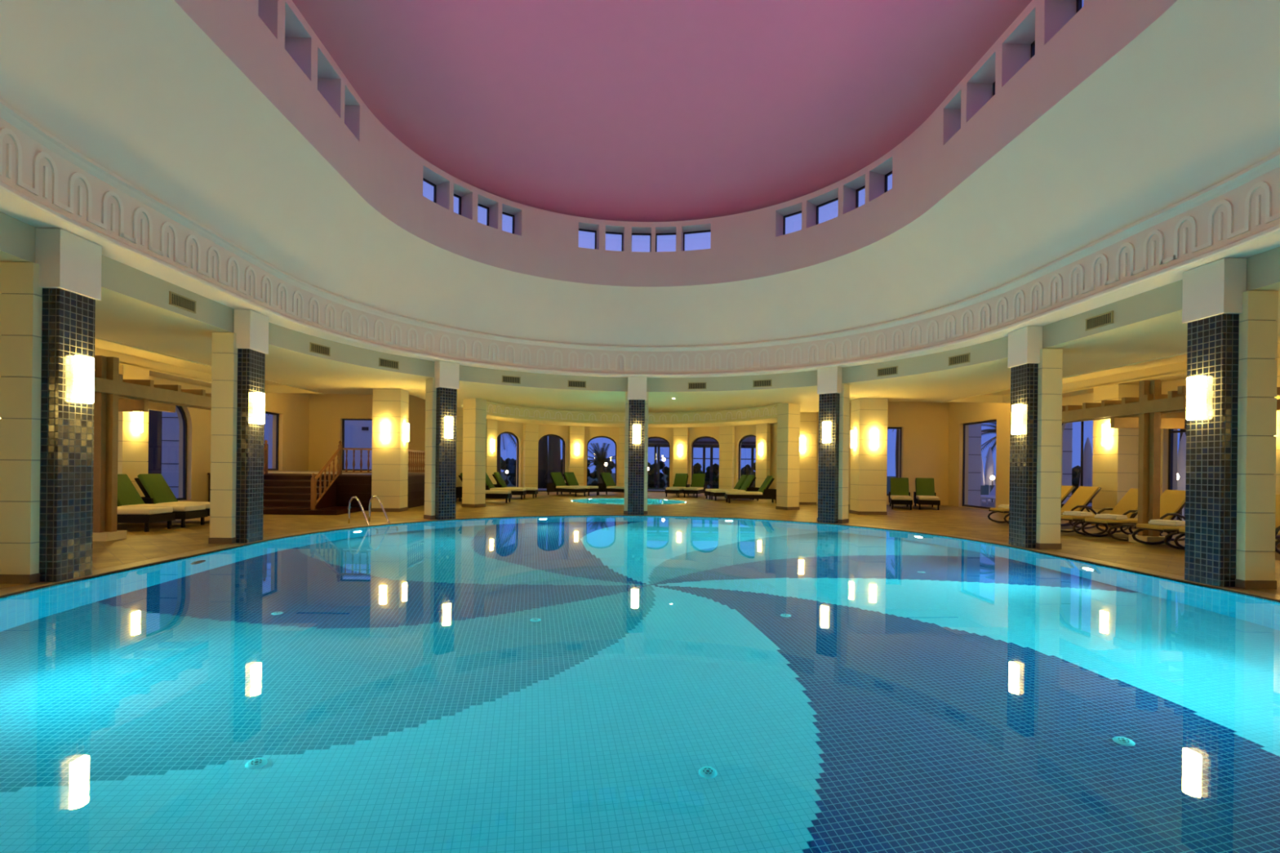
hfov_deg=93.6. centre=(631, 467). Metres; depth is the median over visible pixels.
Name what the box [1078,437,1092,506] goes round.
closed parasol
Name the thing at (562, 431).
wall
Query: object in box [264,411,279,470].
window
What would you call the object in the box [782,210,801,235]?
window
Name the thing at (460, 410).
pillar
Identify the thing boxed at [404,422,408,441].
wall lamp
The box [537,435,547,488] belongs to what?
palm tree
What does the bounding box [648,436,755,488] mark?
pergola
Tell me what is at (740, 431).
wall
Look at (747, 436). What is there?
window
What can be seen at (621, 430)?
pilaster
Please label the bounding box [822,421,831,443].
wall lamp
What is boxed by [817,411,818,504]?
wall
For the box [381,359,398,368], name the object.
grille
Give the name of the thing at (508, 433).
window
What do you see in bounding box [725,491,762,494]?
seat cushion
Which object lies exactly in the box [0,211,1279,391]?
beam
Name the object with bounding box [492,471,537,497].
lounger
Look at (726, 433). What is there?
pilaster
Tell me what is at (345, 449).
balustrade
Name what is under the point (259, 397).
wall lamp
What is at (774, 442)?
wall
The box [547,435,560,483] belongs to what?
door
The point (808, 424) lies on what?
pillar
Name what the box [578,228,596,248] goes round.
window
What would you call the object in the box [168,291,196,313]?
air vent
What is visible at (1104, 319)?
grille
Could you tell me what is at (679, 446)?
wall lamp
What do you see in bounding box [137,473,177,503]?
cushion
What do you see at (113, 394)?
pergola
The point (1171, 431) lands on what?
window
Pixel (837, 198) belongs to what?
window
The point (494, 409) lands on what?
ceiling
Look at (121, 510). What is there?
seat cushion
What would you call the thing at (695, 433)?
wall
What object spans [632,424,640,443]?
wall lamp
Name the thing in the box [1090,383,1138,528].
pillar
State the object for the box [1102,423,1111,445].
wall lamp
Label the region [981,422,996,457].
palm tree
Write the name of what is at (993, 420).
door
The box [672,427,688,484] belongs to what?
pilaster
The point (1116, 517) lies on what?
folded towel
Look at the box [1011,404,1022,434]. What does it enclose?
wall lamp
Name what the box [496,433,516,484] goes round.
palm tree
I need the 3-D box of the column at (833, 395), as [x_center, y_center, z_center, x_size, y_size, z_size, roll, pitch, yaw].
[5.111,-0.551,15.363,0.684,3.920,0.597,1,0,44]
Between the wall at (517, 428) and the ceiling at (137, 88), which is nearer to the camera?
the ceiling at (137, 88)
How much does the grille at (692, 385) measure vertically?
0.170 m
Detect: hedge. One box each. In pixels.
[500,457,614,486]
[647,460,755,488]
[1071,465,1092,502]
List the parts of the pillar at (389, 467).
skirting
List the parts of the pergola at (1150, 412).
post, post, post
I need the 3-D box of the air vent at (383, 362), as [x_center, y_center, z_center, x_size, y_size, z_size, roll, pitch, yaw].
[-5.638,-2.405,13.970,0.020,0.190,0.530,1,0,32]
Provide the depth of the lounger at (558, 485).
28.15 m
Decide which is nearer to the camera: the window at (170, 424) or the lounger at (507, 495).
the window at (170, 424)
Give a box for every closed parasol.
[980,454,985,502]
[982,446,995,502]
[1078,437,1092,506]
[1176,432,1186,520]
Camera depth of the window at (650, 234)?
16.47 m
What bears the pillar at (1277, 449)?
on the floor
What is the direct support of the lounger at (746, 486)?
on the floor
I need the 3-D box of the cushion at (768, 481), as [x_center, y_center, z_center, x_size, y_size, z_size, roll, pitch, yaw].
[5.280,0.685,23.811,0.482,0.708,0.620,1,0,-1]
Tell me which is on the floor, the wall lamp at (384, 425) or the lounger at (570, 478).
the lounger at (570, 478)
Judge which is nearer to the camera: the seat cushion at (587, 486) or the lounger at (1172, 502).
the lounger at (1172, 502)
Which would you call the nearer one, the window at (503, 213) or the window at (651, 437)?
the window at (503, 213)
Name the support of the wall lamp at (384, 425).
attached to the pillar at (389, 467)
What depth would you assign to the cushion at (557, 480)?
28.36 m
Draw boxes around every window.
[146,409,162,474]
[161,410,179,497]
[176,405,186,500]
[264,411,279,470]
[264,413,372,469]
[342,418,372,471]
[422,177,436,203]
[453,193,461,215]
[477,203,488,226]
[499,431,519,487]
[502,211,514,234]
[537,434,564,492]
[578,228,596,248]
[586,435,616,485]
[605,231,622,251]
[631,233,651,252]
[647,436,670,492]
[655,232,675,252]
[683,230,711,250]
[691,435,719,479]
[737,435,755,480]
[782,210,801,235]
[816,197,838,224]
[855,185,865,208]
[884,170,892,192]
[886,426,902,495]
[992,81,995,96]
[1031,40,1035,57]
[1062,421,1093,508]
[1075,0,1082,13]
[1168,422,1186,489]
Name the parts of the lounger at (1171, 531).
leg, frame, leg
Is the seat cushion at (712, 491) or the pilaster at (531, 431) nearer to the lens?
the seat cushion at (712, 491)
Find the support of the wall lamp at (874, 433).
attached to the pillar at (868, 465)
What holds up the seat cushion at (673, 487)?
on the lounger at (680, 483)
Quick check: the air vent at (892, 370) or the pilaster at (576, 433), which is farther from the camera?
the pilaster at (576, 433)
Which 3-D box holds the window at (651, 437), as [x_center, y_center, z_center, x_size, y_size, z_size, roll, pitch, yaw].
[1.283,-0.170,32.904,1.640,3.030,0.060,1,0,10]
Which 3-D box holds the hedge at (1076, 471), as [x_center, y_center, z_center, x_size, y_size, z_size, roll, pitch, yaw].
[22.057,0.950,21.998,2.906,2.300,15.230,1,0,-1]
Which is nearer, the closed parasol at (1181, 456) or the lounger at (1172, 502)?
the lounger at (1172, 502)
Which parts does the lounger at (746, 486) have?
backrest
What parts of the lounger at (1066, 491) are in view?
leg, frame, leg, frame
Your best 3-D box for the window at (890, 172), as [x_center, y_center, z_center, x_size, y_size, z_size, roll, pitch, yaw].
[5.635,-6.016,12.722,0.050,0.660,0.728,1,0,-19]
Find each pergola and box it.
[92,355,212,541]
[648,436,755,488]
[1061,379,1279,544]
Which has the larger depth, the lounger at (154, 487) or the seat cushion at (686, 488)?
the seat cushion at (686, 488)
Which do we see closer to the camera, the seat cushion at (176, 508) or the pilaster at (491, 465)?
the seat cushion at (176, 508)
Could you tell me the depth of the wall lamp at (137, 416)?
13.76 m
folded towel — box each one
[997,504,1008,508]
[1062,511,1093,515]
[1094,514,1127,519]
[1148,519,1185,526]
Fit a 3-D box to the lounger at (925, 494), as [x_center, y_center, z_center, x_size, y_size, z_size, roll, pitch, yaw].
[10.608,0.932,21.638,0.700,1.079,1.990,1,0,21]
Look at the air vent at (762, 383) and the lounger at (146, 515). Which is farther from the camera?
the air vent at (762, 383)
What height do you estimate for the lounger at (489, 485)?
1.079 m
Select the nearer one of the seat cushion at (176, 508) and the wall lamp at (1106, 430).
the seat cushion at (176, 508)
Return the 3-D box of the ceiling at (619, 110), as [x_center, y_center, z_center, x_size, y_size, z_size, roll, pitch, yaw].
[0.386,-7.621,8.708,11.200,2.150,15.500,1,0,-1]
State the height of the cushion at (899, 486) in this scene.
0.708 m
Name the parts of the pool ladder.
handrail, handrail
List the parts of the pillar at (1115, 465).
skirting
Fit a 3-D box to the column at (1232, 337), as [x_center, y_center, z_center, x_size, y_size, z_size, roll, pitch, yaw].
[7.315,-0.526,7.418,0.597,3.920,0.684,1,0,-1]
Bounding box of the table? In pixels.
[980,496,995,506]
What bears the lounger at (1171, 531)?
on the floor
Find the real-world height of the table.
0.853 m
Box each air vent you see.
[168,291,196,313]
[309,342,330,356]
[378,357,399,369]
[502,375,520,383]
[567,380,586,387]
[688,382,706,389]
[752,379,772,387]
[876,365,897,377]
[948,352,969,365]
[1084,310,1113,331]
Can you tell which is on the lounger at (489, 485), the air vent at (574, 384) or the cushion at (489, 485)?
the cushion at (489, 485)
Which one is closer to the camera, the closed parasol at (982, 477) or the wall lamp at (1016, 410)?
the wall lamp at (1016, 410)
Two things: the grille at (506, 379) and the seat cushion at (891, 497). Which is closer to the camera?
the grille at (506, 379)
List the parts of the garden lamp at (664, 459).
post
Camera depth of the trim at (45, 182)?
9.20 m
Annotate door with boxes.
[962,419,996,509]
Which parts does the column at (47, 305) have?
skirting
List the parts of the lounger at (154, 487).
backrest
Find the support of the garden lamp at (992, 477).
on the path
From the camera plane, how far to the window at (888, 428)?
23.65 m
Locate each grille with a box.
[311,343,329,355]
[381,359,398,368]
[503,376,519,382]
[569,381,584,386]
[689,382,704,388]
[753,380,769,386]
[879,367,895,375]
[1086,312,1111,328]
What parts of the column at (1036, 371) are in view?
skirting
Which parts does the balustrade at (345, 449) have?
rail, handrail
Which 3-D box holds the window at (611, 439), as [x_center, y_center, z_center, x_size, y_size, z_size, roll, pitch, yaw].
[-1.649,-0.204,32.845,1.640,3.030,0.060,1,0,-12]
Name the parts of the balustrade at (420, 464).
handrail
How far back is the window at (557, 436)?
32.04 m
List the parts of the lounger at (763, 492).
backrest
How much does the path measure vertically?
0.110 m
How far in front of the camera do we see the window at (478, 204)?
14.91 m
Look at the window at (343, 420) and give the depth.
23.22 m
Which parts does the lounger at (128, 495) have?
leg, leg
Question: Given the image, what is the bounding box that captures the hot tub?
[559,497,697,506]
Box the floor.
[0,492,1279,595]
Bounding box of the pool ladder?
[347,495,390,524]
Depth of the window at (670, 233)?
16.45 m
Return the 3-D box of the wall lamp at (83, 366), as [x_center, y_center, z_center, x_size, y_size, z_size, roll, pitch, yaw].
[-6.315,-1.013,6.955,0.123,0.530,0.210,1,0,-1]
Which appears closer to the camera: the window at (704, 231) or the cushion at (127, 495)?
the cushion at (127, 495)
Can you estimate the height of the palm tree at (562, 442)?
7.085 m
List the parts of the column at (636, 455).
skirting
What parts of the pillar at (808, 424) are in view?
skirting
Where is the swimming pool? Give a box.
[0,514,1279,852]
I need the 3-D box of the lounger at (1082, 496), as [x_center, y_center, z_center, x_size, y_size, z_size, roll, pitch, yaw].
[10.410,0.966,14.691,1.992,1.008,0.722,1,0,-2]
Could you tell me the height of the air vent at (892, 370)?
0.190 m
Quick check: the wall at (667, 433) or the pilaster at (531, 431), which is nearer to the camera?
the pilaster at (531, 431)
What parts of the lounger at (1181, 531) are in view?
leg, frame, leg, armrest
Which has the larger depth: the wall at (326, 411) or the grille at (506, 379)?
the wall at (326, 411)
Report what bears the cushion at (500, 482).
on the lounger at (500, 482)
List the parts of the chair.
frame, backrest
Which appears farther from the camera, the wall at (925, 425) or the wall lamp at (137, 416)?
the wall at (925, 425)
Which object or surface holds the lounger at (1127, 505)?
on the floor
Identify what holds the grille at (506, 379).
attached to the air vent at (505, 379)
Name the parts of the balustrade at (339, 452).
newel post, handrail, rail, newel post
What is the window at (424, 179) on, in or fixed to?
in the wall at (271, 42)
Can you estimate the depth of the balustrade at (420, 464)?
19.37 m
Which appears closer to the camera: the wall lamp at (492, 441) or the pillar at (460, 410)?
the pillar at (460, 410)
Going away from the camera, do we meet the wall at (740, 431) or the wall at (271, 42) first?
the wall at (271, 42)
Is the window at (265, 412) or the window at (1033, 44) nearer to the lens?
the window at (1033, 44)
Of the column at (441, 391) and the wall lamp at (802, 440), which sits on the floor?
the column at (441, 391)
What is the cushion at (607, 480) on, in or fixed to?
on the lounger at (608, 485)
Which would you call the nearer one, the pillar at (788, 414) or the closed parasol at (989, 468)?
the pillar at (788, 414)
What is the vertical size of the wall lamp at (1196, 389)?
0.530 m
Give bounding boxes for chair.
[980,484,995,504]
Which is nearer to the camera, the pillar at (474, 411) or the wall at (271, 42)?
the wall at (271, 42)
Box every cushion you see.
[117,474,144,506]
[117,506,173,515]
[119,503,205,511]
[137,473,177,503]
[158,502,209,508]
[485,472,494,488]
[485,489,511,493]
[489,487,525,491]
[493,471,507,487]
[502,487,537,490]
[550,471,566,486]
[555,485,586,488]
[563,471,578,485]
[573,485,598,488]
[600,472,615,486]
[606,485,624,488]
[665,486,684,489]
[673,473,688,487]
[684,487,703,490]
[690,473,705,487]
[705,488,737,491]
[710,489,745,493]
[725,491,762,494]
[733,475,747,489]
[739,475,755,491]
[757,475,773,493]
[889,495,911,500]
[890,477,909,495]
[915,477,934,496]
[915,495,939,500]
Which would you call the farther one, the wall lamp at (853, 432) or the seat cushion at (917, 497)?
the seat cushion at (917, 497)
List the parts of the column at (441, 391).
skirting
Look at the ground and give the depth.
58.45 m
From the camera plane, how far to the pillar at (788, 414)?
19.92 m
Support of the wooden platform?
on the floor
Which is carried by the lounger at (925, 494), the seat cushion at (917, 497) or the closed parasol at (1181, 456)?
the seat cushion at (917, 497)
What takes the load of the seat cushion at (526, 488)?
on the lounger at (500, 482)
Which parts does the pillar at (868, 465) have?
skirting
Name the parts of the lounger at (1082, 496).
leg, armrest, leg, frame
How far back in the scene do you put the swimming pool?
3.65 m
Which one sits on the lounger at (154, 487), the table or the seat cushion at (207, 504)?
the seat cushion at (207, 504)
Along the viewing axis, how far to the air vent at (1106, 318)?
9.34 m
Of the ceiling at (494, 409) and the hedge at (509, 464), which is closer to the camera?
the ceiling at (494, 409)
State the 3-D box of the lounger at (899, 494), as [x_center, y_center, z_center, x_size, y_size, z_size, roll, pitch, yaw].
[9.658,0.921,21.619,0.700,1.079,1.990,1,0,21]
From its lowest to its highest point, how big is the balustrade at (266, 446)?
1.902 m
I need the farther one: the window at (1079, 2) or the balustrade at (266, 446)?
the balustrade at (266, 446)
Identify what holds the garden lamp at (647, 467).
on the path
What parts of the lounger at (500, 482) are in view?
backrest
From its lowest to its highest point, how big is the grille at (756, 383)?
0.170 m
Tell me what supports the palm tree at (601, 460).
on the ground
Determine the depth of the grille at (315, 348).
12.30 m
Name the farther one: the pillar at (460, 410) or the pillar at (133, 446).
the pillar at (460, 410)
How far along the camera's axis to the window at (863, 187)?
13.74 m
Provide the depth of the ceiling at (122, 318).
13.73 m
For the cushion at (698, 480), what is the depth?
28.98 m
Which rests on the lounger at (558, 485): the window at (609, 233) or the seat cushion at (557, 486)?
the seat cushion at (557, 486)
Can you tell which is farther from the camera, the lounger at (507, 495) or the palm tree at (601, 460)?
the palm tree at (601, 460)
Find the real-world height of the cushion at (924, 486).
0.708 m
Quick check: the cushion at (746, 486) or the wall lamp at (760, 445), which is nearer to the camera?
the cushion at (746, 486)
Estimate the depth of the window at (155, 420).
18.26 m
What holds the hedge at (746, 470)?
on the ground
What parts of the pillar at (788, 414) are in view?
skirting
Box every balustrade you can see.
[263,440,268,474]
[310,440,342,510]
[342,448,372,472]
[407,449,425,472]
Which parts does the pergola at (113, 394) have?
post, post, post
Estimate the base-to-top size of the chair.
0.853 m
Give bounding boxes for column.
[0,227,102,583]
[208,309,268,543]
[423,360,459,519]
[623,376,648,515]
[817,366,849,524]
[1007,325,1062,549]
[1182,257,1278,589]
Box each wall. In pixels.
[149,375,309,502]
[174,0,1177,286]
[308,393,425,471]
[497,420,524,487]
[537,424,568,492]
[583,426,618,485]
[648,427,673,487]
[688,426,719,493]
[733,423,771,488]
[770,422,777,488]
[815,401,949,505]
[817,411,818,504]
[947,377,1186,520]
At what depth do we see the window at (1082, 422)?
16.94 m
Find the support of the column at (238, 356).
on the floor
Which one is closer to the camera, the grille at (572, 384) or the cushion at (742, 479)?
the grille at (572, 384)
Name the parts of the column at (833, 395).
skirting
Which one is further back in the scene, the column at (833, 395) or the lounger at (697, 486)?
the lounger at (697, 486)
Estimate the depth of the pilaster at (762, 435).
28.69 m
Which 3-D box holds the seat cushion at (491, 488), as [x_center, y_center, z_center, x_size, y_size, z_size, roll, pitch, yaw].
[-5.084,0.907,24.738,1.360,0.110,0.640,1,0,2]
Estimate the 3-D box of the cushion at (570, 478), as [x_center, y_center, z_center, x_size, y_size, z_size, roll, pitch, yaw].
[-2.926,0.591,29.215,0.482,0.708,0.620,1,0,40]
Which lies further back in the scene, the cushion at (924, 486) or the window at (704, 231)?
the cushion at (924, 486)
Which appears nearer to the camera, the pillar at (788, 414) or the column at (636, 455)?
the column at (636, 455)
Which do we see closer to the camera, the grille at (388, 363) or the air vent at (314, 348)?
the air vent at (314, 348)
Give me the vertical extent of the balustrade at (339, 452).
1.902 m
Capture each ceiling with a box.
[0,0,1279,346]
[0,250,1279,427]
[292,0,1031,222]
[482,391,779,412]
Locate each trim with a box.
[0,97,1279,377]
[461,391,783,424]
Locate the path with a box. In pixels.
[537,488,1177,517]
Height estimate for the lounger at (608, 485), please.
1.079 m
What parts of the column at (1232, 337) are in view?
skirting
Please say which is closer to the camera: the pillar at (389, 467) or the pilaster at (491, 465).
the pillar at (389, 467)
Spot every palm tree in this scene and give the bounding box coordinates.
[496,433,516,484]
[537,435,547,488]
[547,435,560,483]
[561,441,564,477]
[587,442,615,483]
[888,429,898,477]
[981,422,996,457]
[1176,418,1186,519]
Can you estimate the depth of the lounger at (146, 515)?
11.56 m
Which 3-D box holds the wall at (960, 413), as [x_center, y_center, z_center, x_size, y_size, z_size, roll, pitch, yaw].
[12.859,-0.702,9.959,0.350,4.400,27.200,1,0,-1]
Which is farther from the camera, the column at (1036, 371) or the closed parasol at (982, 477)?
the closed parasol at (982, 477)
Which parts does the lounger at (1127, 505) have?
leg, frame, leg, armrest, leg, leg, armrest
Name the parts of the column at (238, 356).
skirting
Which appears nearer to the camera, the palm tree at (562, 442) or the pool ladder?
the pool ladder
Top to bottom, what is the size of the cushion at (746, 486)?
0.708 m
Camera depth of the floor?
14.47 m
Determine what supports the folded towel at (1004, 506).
on the lounger at (1066, 491)
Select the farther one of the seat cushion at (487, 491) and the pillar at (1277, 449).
the seat cushion at (487, 491)
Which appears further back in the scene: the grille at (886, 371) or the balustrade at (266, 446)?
the balustrade at (266, 446)
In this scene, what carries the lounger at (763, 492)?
on the floor
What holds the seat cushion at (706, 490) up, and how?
on the lounger at (743, 477)
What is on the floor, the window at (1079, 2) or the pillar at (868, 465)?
the pillar at (868, 465)
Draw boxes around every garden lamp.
[647,466,648,489]
[662,457,665,489]
[990,475,995,502]
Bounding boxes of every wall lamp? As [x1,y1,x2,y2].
[73,355,94,403]
[133,411,142,432]
[253,391,264,424]
[381,422,388,440]
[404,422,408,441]
[444,416,453,438]
[490,440,494,451]
[575,444,579,453]
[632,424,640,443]
[678,445,681,455]
[758,443,762,454]
[800,437,805,451]
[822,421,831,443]
[850,430,855,448]
[871,430,878,448]
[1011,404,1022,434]
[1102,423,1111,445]
[1186,375,1206,420]
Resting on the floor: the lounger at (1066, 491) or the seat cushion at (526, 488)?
the lounger at (1066, 491)
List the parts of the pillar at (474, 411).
skirting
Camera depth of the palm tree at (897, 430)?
29.89 m
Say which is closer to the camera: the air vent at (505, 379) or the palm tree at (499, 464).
the air vent at (505, 379)
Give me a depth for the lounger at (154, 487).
13.39 m
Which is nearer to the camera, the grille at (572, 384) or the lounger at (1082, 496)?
the lounger at (1082, 496)
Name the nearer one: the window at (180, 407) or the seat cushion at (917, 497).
the window at (180, 407)
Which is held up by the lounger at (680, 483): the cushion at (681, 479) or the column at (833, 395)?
the cushion at (681, 479)
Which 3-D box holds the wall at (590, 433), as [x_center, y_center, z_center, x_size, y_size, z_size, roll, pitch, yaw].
[-1.643,-0.519,32.835,2.926,3.700,0.300,1,0,-12]
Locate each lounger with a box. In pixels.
[116,474,208,527]
[116,506,175,532]
[133,473,209,515]
[455,472,511,502]
[485,472,526,499]
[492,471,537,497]
[546,471,586,496]
[560,471,599,495]
[596,472,624,494]
[665,473,689,497]
[683,473,706,497]
[704,475,751,499]
[710,475,759,500]
[724,475,777,503]
[888,477,912,510]
[913,477,940,510]
[987,485,1075,524]
[1008,486,1101,528]
[1060,488,1137,536]
[1080,489,1185,541]
[1131,523,1185,549]
[1173,494,1279,554]
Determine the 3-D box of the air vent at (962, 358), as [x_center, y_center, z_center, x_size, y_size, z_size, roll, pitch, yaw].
[6.867,-2.261,12.610,0.020,0.190,0.530,1,0,-19]
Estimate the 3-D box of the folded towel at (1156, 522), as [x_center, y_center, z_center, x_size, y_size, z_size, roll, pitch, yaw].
[9.793,1.010,10.998,0.340,0.082,0.420,1,0,-24]
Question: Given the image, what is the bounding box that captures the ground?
[501,471,1079,494]
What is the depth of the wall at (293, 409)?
17.50 m
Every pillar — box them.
[117,364,149,497]
[370,388,408,511]
[456,407,463,501]
[461,398,486,507]
[775,403,799,510]
[798,412,817,505]
[848,398,888,515]
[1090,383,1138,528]
[1274,357,1279,548]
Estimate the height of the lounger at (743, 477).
1.079 m
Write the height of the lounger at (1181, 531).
1.008 m
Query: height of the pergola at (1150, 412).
3.140 m
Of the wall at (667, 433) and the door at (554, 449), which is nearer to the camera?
the wall at (667, 433)
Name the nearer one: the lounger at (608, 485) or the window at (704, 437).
the lounger at (608, 485)
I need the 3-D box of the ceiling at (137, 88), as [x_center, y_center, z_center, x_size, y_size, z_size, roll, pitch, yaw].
[0.345,-4.101,8.708,12.920,1.430,16.160,1,0,-1]
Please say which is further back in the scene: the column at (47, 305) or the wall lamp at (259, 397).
the wall lamp at (259, 397)
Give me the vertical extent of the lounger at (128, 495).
1.079 m
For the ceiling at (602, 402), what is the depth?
26.23 m
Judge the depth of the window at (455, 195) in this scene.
14.33 m
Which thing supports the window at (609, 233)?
in the wall at (271, 42)
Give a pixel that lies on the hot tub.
(603, 500)
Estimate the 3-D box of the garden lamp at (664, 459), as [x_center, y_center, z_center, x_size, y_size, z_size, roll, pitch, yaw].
[2.012,0.453,37.748,0.180,2.100,0.180,1,0,-1]
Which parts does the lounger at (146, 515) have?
leg, leg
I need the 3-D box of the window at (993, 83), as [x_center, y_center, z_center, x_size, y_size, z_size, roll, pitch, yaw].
[5.992,-6.011,9.550,0.050,0.660,0.760,1,0,-1]
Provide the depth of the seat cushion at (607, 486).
28.48 m
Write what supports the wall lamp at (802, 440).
attached to the pillar at (808, 424)
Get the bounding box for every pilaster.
[484,418,497,484]
[522,422,538,489]
[568,426,584,485]
[618,427,625,486]
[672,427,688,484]
[719,426,734,488]
[755,422,770,488]
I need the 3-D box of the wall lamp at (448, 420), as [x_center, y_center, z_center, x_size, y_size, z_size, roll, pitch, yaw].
[-4.524,-0.992,14.940,0.123,0.530,0.210,1,0,44]
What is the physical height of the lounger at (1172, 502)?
1.008 m
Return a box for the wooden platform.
[207,471,425,515]
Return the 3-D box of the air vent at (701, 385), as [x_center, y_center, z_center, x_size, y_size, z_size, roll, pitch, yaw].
[1.864,-2.319,17.108,0.530,0.190,0.020,1,0,13]
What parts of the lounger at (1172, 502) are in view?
leg, frame, leg, armrest, leg, leg, armrest, frame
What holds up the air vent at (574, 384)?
attached to the beam
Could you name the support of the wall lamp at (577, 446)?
attached to the pilaster at (576, 433)
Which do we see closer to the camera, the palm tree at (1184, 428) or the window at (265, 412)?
the palm tree at (1184, 428)

